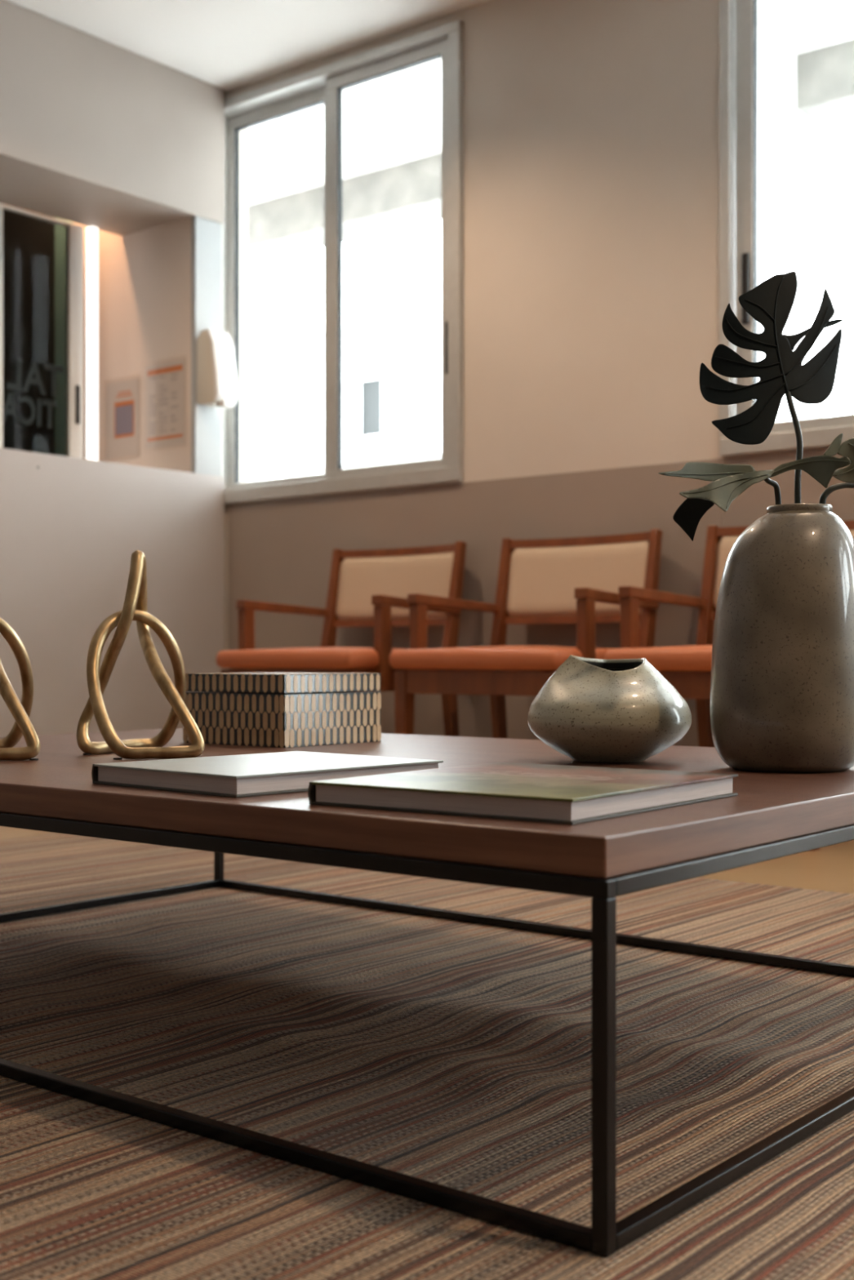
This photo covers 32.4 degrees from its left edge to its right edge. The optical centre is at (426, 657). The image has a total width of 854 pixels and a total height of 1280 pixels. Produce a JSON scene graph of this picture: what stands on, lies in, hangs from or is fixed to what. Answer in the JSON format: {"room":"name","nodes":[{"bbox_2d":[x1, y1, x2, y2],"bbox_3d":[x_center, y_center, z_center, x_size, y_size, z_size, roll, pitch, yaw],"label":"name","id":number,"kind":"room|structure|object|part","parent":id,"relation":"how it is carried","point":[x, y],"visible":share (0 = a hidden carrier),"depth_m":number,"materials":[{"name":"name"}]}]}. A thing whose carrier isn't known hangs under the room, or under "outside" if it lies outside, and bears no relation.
{"room":"waiting room","nodes":[
{"label":"waiting room","id":0,"kind":"room"},
{"bbox_2d":[0,0,224,737],"bbox_3d":[-3.997,-0.873,3.729,2.495,2.682,7.184,0,0,39],"label":"wall","id":1,"kind":"structure","parent":0,"point":[126,144],"depth_m":5.38,"materials":[{"name":"paint"}]},
{"bbox_2d":[0,201,54,454],"bbox_3d":[-2.145,-0.868,6.614,1.555,2.672,0.028,0,0,39],"label":"glass pane","id":2,"kind":"object","parent":1,"relation":"attached to","point":[28,242],"depth_m":6.23,"materials":[{"name":"black glass"}]},
{"bbox_2d":[0,203,83,458],"bbox_3d":[-2.013,-1.197,4.961,0.056,0.986,2.074,0,0,39],"label":"door","id":3,"kind":"structure","parent":1,"relation":"in","point":[74,233],"depth_m":5.71,"materials":[{"name":"white paint"}]},
{"bbox_2d":[54,217,72,456],"bbox_3d":[-1.509,-0.868,6.100,0.080,2.672,0.028,0,0,39],"label":"trim","id":4,"kind":"structure","parent":1,"relation":"attached to","point":[60,230],"depth_m":6.09,"materials":[{"name":"teal"}]},
{"bbox_2d":[86,226,97,460],"bbox_3d":[-1.315,-1.197,5.773,0.034,0.986,0.034,0,0,39],"label":"trim","id":5,"kind":"structure","parent":1,"relation":"attached to","point":[91,232],"depth_m":5.76,"materials":[{"name":"white paint"}]},
{"bbox_2d":[106,377,139,458],"bbox_3d":[-1.220,-0.957,5.883,0.228,0.330,0.006,0,0,39],"label":"notice sheet","id":6,"kind":"object","parent":1,"relation":"attached to","point":[122,397],"visible":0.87,"depth_m":5.88,"materials":[{"name":"beige paper"}]},
{"bbox_2d":[114,399,133,438],"bbox_3d":[-1.210,-0.954,5.876,0.120,0.144,0.001,0,0,39],"label":"picture","id":7,"kind":"object","parent":6,"relation":"attached to","point":[123,408],"depth_m":5.88,"materials":[{"name":"orange"}]},
{"bbox_2d":[146,359,185,448],"bbox_3d":[-1.021,-0.986,5.722,0.256,0.352,0.006,0,0,39],"label":"notice sheet","id":8,"kind":"object","parent":1,"relation":"attached to","point":[165,382],"visible":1,"depth_m":5.72,"materials":[{"name":"beige paper"}]},
{"bbox_2d":[196,328,238,408],"bbox_3d":[-0.802,-1.103,5.620,0.126,0.297,0.106,0,0,39],"label":"soap dispenser","id":9,"kind":"object","parent":1,"relation":"attached to","point":[216,373],"visible":1,"depth_m":5.59,"materials":[{"name":"beige plastic"}]},
{"bbox_3d":[-0.770,-0.965,5.594,0.044,0.022,0.048,0,0,39],"label":"push lever","id":10,"kind":"part","parent":9,"relation":"part of","materials":[{"name":"white plastic"}]},
{"bbox_2d":[6,0,489,93],"bbox_3d":[0.294,-2.274,0.253,9.460,0.120,7.564,0,0,39],"label":"ceiling","id":11,"kind":"structure","parent":0,"point":[228,45],"depth_m":5.16,"materials":[{"name":"paint"}]},
{"bbox_2d":[0,826,853,893],"bbox_3d":[-0.688,0.528,1.059,12.000,0.120,7.584,0,0,39],"label":"floor","id":12,"kind":"structure","parent":0,"point":[829,868],"depth_m":3.23,"materials":[{"name":"wood"}]},
{"bbox_2d":[216,541,466,736],"bbox_3d":[-0.265,0.039,4.898,0.645,0.859,0.656,0,0,39],"label":"armchair","id":13,"kind":"object","parent":12,"relation":"on","point":[368,588],"visible":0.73,"depth_m":4.95,"materials":[{"name":"brown wood"}]},
{"bbox_3d":[-0.649,0.254,4.852,0.046,0.429,0.048,0,0,39],"label":"leg","id":14,"kind":"part","parent":13,"relation":"part of","materials":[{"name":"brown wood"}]},
{"bbox_3d":[-0.608,-0.029,4.955,0.036,0.267,0.052,0,0,39],"label":"arm post","id":15,"kind":"part","parent":13,"relation":"part of","materials":[{"name":"brown wood"}]},
{"bbox_3d":[-0.442,0.071,4.679,0.494,0.071,0.029,0,0,39],"label":"rail","id":16,"kind":"part","parent":13,"relation":"part of","materials":[{"name":"brown wood"}]},
{"bbox_3d":[-0.316,0.000,4.835,0.612,0.069,0.492,0,0,39],"label":"seat","id":17,"kind":"part","parent":13,"relation":"part of","materials":[{"name":"leather"}]},
{"bbox_3d":[-0.341,0.039,5.242,0.034,0.859,0.112,0,0,39],"label":"leg","id":18,"kind":"part","parent":13,"relation":"part of","materials":[{"name":"brown wood"}]},
{"bbox_3d":[-0.147,0.067,5.044,0.511,0.062,0.024,0,0,39],"label":"rail","id":19,"kind":"part","parent":13,"relation":"part of","materials":[{"name":"brown wood"}]},
{"bbox_3d":[-0.229,0.254,4.513,0.046,0.429,0.048,0,0,39],"label":"leg","id":20,"kind":"part","parent":13,"relation":"part of","materials":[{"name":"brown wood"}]},
{"bbox_3d":[-0.081,0.071,4.696,0.029,0.071,0.424,0,0,39],"label":"rail","id":21,"kind":"part","parent":13,"relation":"part of","materials":[{"name":"brown wood"}]},
{"bbox_3d":[-0.137,-0.029,4.575,0.036,0.267,0.052,0,0,39],"label":"arm post","id":22,"kind":"part","parent":13,"relation":"part of","materials":[{"name":"brown wood"}]},
{"bbox_3d":[-0.107,-0.120,5.093,0.535,0.024,0.077,0,0,39],"label":"rail","id":23,"kind":"part","parent":13,"relation":"part of","materials":[{"name":"brown wood"}]},
{"bbox_2d":[335,551,453,620],"bbox_3d":[-0.097,-0.245,5.106,0.526,0.226,0.091,0,0,39],"label":"cushion","id":24,"kind":"object","parent":13,"relation":"on","point":[359,575],"depth_m":5.15,"materials":[{"name":"beige fabric"}]},
{"bbox_3d":[-0.083,-0.370,5.123,0.535,0.026,0.077,0,0,39],"label":"rail","id":25,"kind":"part","parent":13,"relation":"part of","materials":[{"name":"brown wood"}]},
{"bbox_3d":[0.087,0.039,4.896,0.034,0.859,0.112,0,0,39],"label":"leg","id":26,"kind":"part","parent":13,"relation":"part of","materials":[{"name":"brown wood"}]},
{"bbox_2d":[0,833,853,1279],"bbox_3d":[-0.248,0.460,0.935,4.760,0.015,4.344,0,0,39],"label":"rug","id":27,"kind":"object","parent":12,"relation":"on","point":[454,1054],"visible":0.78,"depth_m":1.65,"materials":[{"name":"brown carpet"}]},
{"bbox_2d":[0,728,853,1257],"bbox_3d":[-0.141,0.299,2.042,1.588,0.322,1.082,0,0,39],"label":"coffee table","id":28,"kind":"object","parent":27,"relation":"on","point":[772,815],"visible":0.86,"depth_m":1.34,"materials":[{"name":"brown wood"}]},
{"bbox_2d":[0,617,40,760],"bbox_3d":[-0.628,-0.007,2.052,0.161,0.292,0.229,0,0,-18],"label":"knot sculpture","id":29,"kind":"object","parent":28,"relation":"on","point":[21,712],"visible":1,"depth_m":2.01,"materials":[{"name":"gold metal"}]},
{"bbox_3d":[-0.753,0.452,2.536,0.014,0.014,1.053,0,0,39],"label":"rail","id":30,"kind":"part","parent":28,"relation":"part of","materials":[{"name":"black metal"}]},
{"bbox_2d":[76,550,204,759],"bbox_3d":[-0.412,-0.007,2.082,0.161,0.292,0.229,0,0,-18],"label":"knot sculpture","id":31,"kind":"object","parent":28,"relation":"on","point":[135,602],"visible":0.98,"depth_m":2.07,"materials":[{"name":"gold metal"}]},
{"bbox_3d":[-0.418,0.322,2.952,0.014,0.274,0.014,0,0,39],"label":"leg","id":32,"kind":"part","parent":28,"relation":"part of","materials":[{"name":"black metal"}]},
{"bbox_2d":[91,751,443,797],"bbox_3d":[-0.174,0.127,1.638,0.246,0.022,0.303,0,0,43],"label":"book","id":33,"kind":"object","parent":28,"relation":"on","point":[242,775],"visible":0.89,"depth_m":1.56,"materials":[{"name":"paper"}]},
{"bbox_2d":[182,671,381,747],"bbox_3d":[-0.236,0.082,2.402,0.230,0.113,0.227,0,0,39],"label":"patterned box","id":34,"kind":"object","parent":28,"relation":"on","point":[278,709],"visible":0.96,"depth_m":2.31,"materials":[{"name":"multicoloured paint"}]},
{"bbox_3d":[-0.236,0.040,2.402,0.229,0.029,0.226,0,0,39],"label":"lid","id":35,"kind":"part","parent":34,"relation":"part of","materials":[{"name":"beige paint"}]},
{"bbox_3d":[-0.476,0.452,1.627,1.559,0.014,0.014,0,0,39],"label":"rail","id":36,"kind":"part","parent":28,"relation":"part of","materials":[{"name":"black metal"}]},
{"bbox_3d":[-0.476,0.178,1.627,1.588,0.014,0.014,0,0,39],"label":"rail","id":37,"kind":"part","parent":28,"relation":"part of","materials":[{"name":"black metal"}]},
{"bbox_2d":[307,762,737,825],"bbox_3d":[0.100,0.127,1.425,0.288,0.022,0.322,0,0,36],"label":"book","id":38,"kind":"object","parent":28,"relation":"on","point":[562,794],"visible":1,"depth_m":1.34,"materials":[{"name":"paper"}]},
{"bbox_3d":[0.194,0.452,2.458,1.559,0.014,0.014,0,0,39],"label":"rail","id":39,"kind":"part","parent":28,"relation":"part of","materials":[{"name":"black metal"}]},
{"bbox_3d":[0.136,0.322,1.133,0.014,0.274,0.014,0,0,39],"label":"leg","id":40,"kind":"part","parent":28,"relation":"part of","materials":[{"name":"black metal"}]},
{"bbox_2d":[527,654,691,763],"bbox_3d":[0.243,0.067,1.964,0.218,0.142,0.218,0,0,0],"label":"vase","id":41,"kind":"object","parent":28,"relation":"on","point":[588,710],"visible":1,"depth_m":1.89,"materials":[{"name":"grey ceramic"}]},
{"bbox_3d":[0.471,0.178,1.548,0.014,0.014,1.053,0,0,39],"label":"rail","id":42,"kind":"part","parent":28,"relation":"part of","materials":[{"name":"black metal"}]},
{"bbox_3d":[0.471,0.452,1.548,0.014,0.014,1.053,0,0,39],"label":"rail","id":43,"kind":"part","parent":28,"relation":"part of","materials":[{"name":"black metal"}]},
{"bbox_2d":[709,502,853,773],"bbox_3d":[0.448,-0.025,1.820,0.193,0.326,0.193,0,0,0],"label":"vase","id":44,"kind":"object","parent":28,"relation":"on","point":[781,696],"visible":1,"depth_m":1.74,"materials":[{"name":"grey ceramic"}]},
{"bbox_2d":[657,454,850,541],"bbox_3d":[0.389,-0.187,1.783,0.223,0.111,0.095,0,0,-2],"label":"leaves","id":45,"kind":"object","parent":44,"relation":"in","point":[729,482],"visible":0.99,"depth_m":1.78,"materials":[{"name":"green plant"}]},
{"bbox_3d":[0.426,-0.177,1.801,0.013,0.091,0.053,0,0,39],"label":"stem","id":46,"kind":"part","parent":45,"relation":"part of","materials":[{"name":"grey plant"}]},
{"bbox_2d":[698,271,843,503],"bbox_3d":[0.438,-0.309,1.843,0.183,0.354,0.060,0,0,1],"label":"monstera leaf","id":47,"kind":"object","parent":44,"relation":"in","point":[781,371],"visible":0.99,"depth_m":1.84,"materials":[{"name":"green plant"}]},
{"bbox_3d":[0.454,-0.232,1.823,0.024,0.199,0.014,0,0,39],"label":"stem","id":48,"kind":"part","parent":47,"relation":"part of","materials":[{"name":"grey plant"}]},
{"bbox_2d":[818,433,853,503],"bbox_3d":[0.529,-0.205,1.832,0.107,0.146,0.041,0,0,-6],"label":"stem","id":49,"kind":"object","parent":44,"relation":"in","point":[846,448],"visible":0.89,"depth_m":1.82,"materials":[{"name":"green plant"}]},
{"bbox_3d":[0.530,-0.191,1.827,0.109,0.119,0.021,0,0,-15],"label":"stem","id":50,"kind":"part","parent":49,"relation":"part of","materials":[{"name":"grey plant"}]},
{"bbox_2d":[389,528,662,738],"bbox_3d":[0.317,0.039,4.429,0.645,0.859,0.656,0,0,39],"label":"armchair","id":51,"kind":"object","parent":12,"relation":"on","point":[577,580],"visible":0.82,"depth_m":4.48,"materials":[{"name":"brown wood"}]},
{"bbox_3d":[-0.067,0.254,4.382,0.046,0.429,0.048,0,0,39],"label":"leg","id":52,"kind":"part","parent":51,"relation":"part of","materials":[{"name":"brown wood"}]},
{"bbox_3d":[-0.025,-0.029,4.485,0.036,0.267,0.052,0,0,39],"label":"arm post","id":53,"kind":"part","parent":51,"relation":"part of","materials":[{"name":"brown wood"}]},
{"bbox_3d":[0.081,0.071,4.566,0.029,0.071,0.424,0,0,39],"label":"rail","id":54,"kind":"part","parent":51,"relation":"part of","materials":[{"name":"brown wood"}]},
{"bbox_3d":[0.140,0.071,4.209,0.494,0.071,0.029,0,0,39],"label":"rail","id":55,"kind":"part","parent":51,"relation":"part of","materials":[{"name":"brown wood"}]},
{"bbox_3d":[0.266,0.000,4.365,0.612,0.069,0.492,0,0,39],"label":"seat","id":56,"kind":"part","parent":51,"relation":"part of","materials":[{"name":"leather"}]},
{"bbox_3d":[0.241,0.039,4.772,0.034,0.859,0.112,0,0,39],"label":"leg","id":57,"kind":"part","parent":51,"relation":"part of","materials":[{"name":"brown wood"}]},
{"bbox_3d":[0.353,0.254,4.043,0.046,0.429,0.048,0,0,39],"label":"leg","id":58,"kind":"part","parent":51,"relation":"part of","materials":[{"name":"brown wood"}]},
{"bbox_3d":[0.475,-0.120,4.623,0.535,0.024,0.077,0,0,39],"label":"rail","id":59,"kind":"part","parent":51,"relation":"part of","materials":[{"name":"brown wood"}]},
{"bbox_2d":[506,540,648,616],"bbox_3d":[0.485,-0.245,4.636,0.526,0.226,0.091,0,0,39],"label":"cushion","id":60,"kind":"object","parent":51,"relation":"on","point":[543,576],"depth_m":4.68,"materials":[{"name":"beige fabric"}]},
{"bbox_3d":[0.499,-0.370,4.654,0.535,0.026,0.077,0,0,39],"label":"rail","id":61,"kind":"part","parent":51,"relation":"part of","materials":[{"name":"brown wood"}]},
{"bbox_3d":[0.445,-0.029,4.105,0.036,0.267,0.052,0,0,39],"label":"arm post","id":62,"kind":"part","parent":51,"relation":"part of","materials":[{"name":"brown wood"}]},
{"bbox_3d":[0.669,0.039,4.427,0.034,0.859,0.112,0,0,39],"label":"leg","id":63,"kind":"part","parent":51,"relation":"part of","materials":[{"name":"brown wood"}]},
{"bbox_2d":[603,520,853,850],"bbox_3d":[0.898,0.039,3.960,0.645,0.859,0.656,0,0,39],"label":"armchair","id":64,"kind":"object","parent":12,"relation":"on","point":[687,668],"visible":0.23,"depth_m":4.01,"materials":[{"name":"brown wood"}]},
{"bbox_3d":[0.555,-0.029,4.017,0.036,0.267,0.052,0,0,39],"label":"arm post","id":65,"kind":"part","parent":64,"relation":"part of","materials":[{"name":"brown wood"}]},
{"bbox_3d":[0.847,0.000,3.897,0.612,0.069,0.492,0,0,39],"label":"seat","id":66,"kind":"part","parent":64,"relation":"part of","materials":[{"name":"leather"}]},
{"bbox_3d":[0.721,0.071,3.740,0.494,0.071,0.029,0,0,39],"label":"rail","id":67,"kind":"part","parent":64,"relation":"part of","materials":[{"name":"brown wood"}]},
{"bbox_3d":[0.822,0.039,4.303,0.034,0.859,0.112,0,0,39],"label":"leg","id":68,"kind":"part","parent":64,"relation":"part of","materials":[{"name":"brown wood"}]},
{"bbox_3d":[1.055,-0.120,4.155,0.535,0.024,0.077,0,0,39],"label":"rail","id":69,"kind":"part","parent":64,"relation":"part of","materials":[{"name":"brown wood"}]},
{"bbox_2d":[712,529,853,608],"bbox_3d":[1.066,-0.245,4.168,0.526,0.226,0.091,0,0,39],"label":"cushion","id":70,"kind":"object","parent":64,"relation":"on","point":[723,540],"depth_m":4.30,"materials":[{"name":"beige fabric"}]},
{"bbox_3d":[1.080,-0.370,4.185,0.535,0.026,0.077,0,0,39],"label":"rail","id":71,"kind":"part","parent":64,"relation":"part of","materials":[{"name":"brown wood"}]},
{"bbox_2d":[223,0,853,746],"bbox_3d":[2.598,-0.873,3.148,9.510,2.682,0.204,0,0,39],"label":"wall","id":72,"kind":"structure","parent":0,"point":[591,127],"depth_m":4.77,"materials":[{"name":"paint"}]},
{"bbox_2d":[221,19,463,504],"bbox_3d":[-0.334,-1.388,5.450,1.255,1.572,0.144,0,0,39],"label":"window","id":73,"kind":"structure","parent":72,"relation":"in","point":[325,85],"depth_m":5.39,"materials":[{"name":"metal"}]},
{"bbox_3d":[-0.565,-1.397,5.673,0.595,1.482,0.032,0,0,39],"label":"sash frame","id":74,"kind":"part","parent":73,"relation":"part of","materials":[{"name":"metal"}]},
{"bbox_3d":[-0.131,-1.397,5.252,0.600,1.482,0.032,0,0,39],"label":"sash frame","id":75,"kind":"part","parent":73,"relation":"part of","materials":[{"name":"metal"}]},
{"bbox_3d":[0.055,-0.066,5.073,2.132,1.065,0.004,0,0,39],"label":"dado panel","id":76,"kind":"part","parent":72,"relation":"part of","materials":[{"name":"beige paint"}]},
{"bbox_2d":[719,0,853,456],"bbox_3d":[1.705,-1.388,3.805,2.026,1.572,0.144,0,0,39],"label":"window","id":77,"kind":"structure","parent":72,"relation":"in","point":[738,19],"depth_m":4.37,"materials":[{"name":"metal"}]},
{"bbox_3d":[1.888,-0.066,3.594,2.575,1.065,0.004,0,0,39],"label":"dado panel","id":78,"kind":"part","parent":72,"relation":"part of","materials":[{"name":"beige paint"}]},
{"bbox_2d":[248,0,853,205],"bbox_3d":[3.203,-2.655,4.049,14.100,0.170,1.956,0,0,39],"label":"ceiling","id":79,"kind":"structure","parent":0,"point":[392,120],"depth_m":7.06,"materials":[{"name":"white"}]},
{"bbox_2d":[248,39,853,257],"bbox_3d":[4.130,-2.453,4.378,13.070,0.234,0.280,0,0,39],"label":"beam","id":80,"kind":"structure","parent":79,"relation":"attached to","point":[406,194],"depth_m":7.73,"materials":[{"name":"concrete"}]},
{"bbox_2d":[757,26,823,422],"bbox_3d":[1.045,-1.051,5.790,0.234,3.038,1.956,0,0,39],"label":"pier","id":81,"kind":"object","parent":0,"point":[790,144],"visible":0.08,"depth_m":6.19,"materials":[{"name":"white"}]},
{"bbox_3d":[3.926,0.548,6.459,16.000,0.140,6.616,0,0,39],"label":"floor","id":82,"kind":"structure","parent":0,"visible":0},
{"bbox_2d":[248,453,441,481],"bbox_3d":[-0.042,-0.292,7.743,3.810,1.540,0.040,0,0,39],"label":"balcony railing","id":83,"kind":"object","parent":82,"relation":"on","point":[314,470],"visible":0.05,"depth_m":8.16,"materials":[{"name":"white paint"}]},
{"label":"outside","id":84,"kind":"structure","parent":0,"visible":0},
{"bbox_2d":[248,310,839,474],"bbox_3d":[0.547,-1.682,18.832,8.400,4.600,3.600,0,0,39],"label":"neighbouring house","id":85,"kind":"structure","parent":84,"point":[392,369],"depth_m":17.70,"materials":[{"name":"white"}]},
{"bbox_3d":[-0.634,-3.007,17.654,0.400,0.670,0.012,0,0,39],"label":"pane","id":86,"kind":"part","parent":85,"relation":"part of","materials":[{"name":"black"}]}
]}

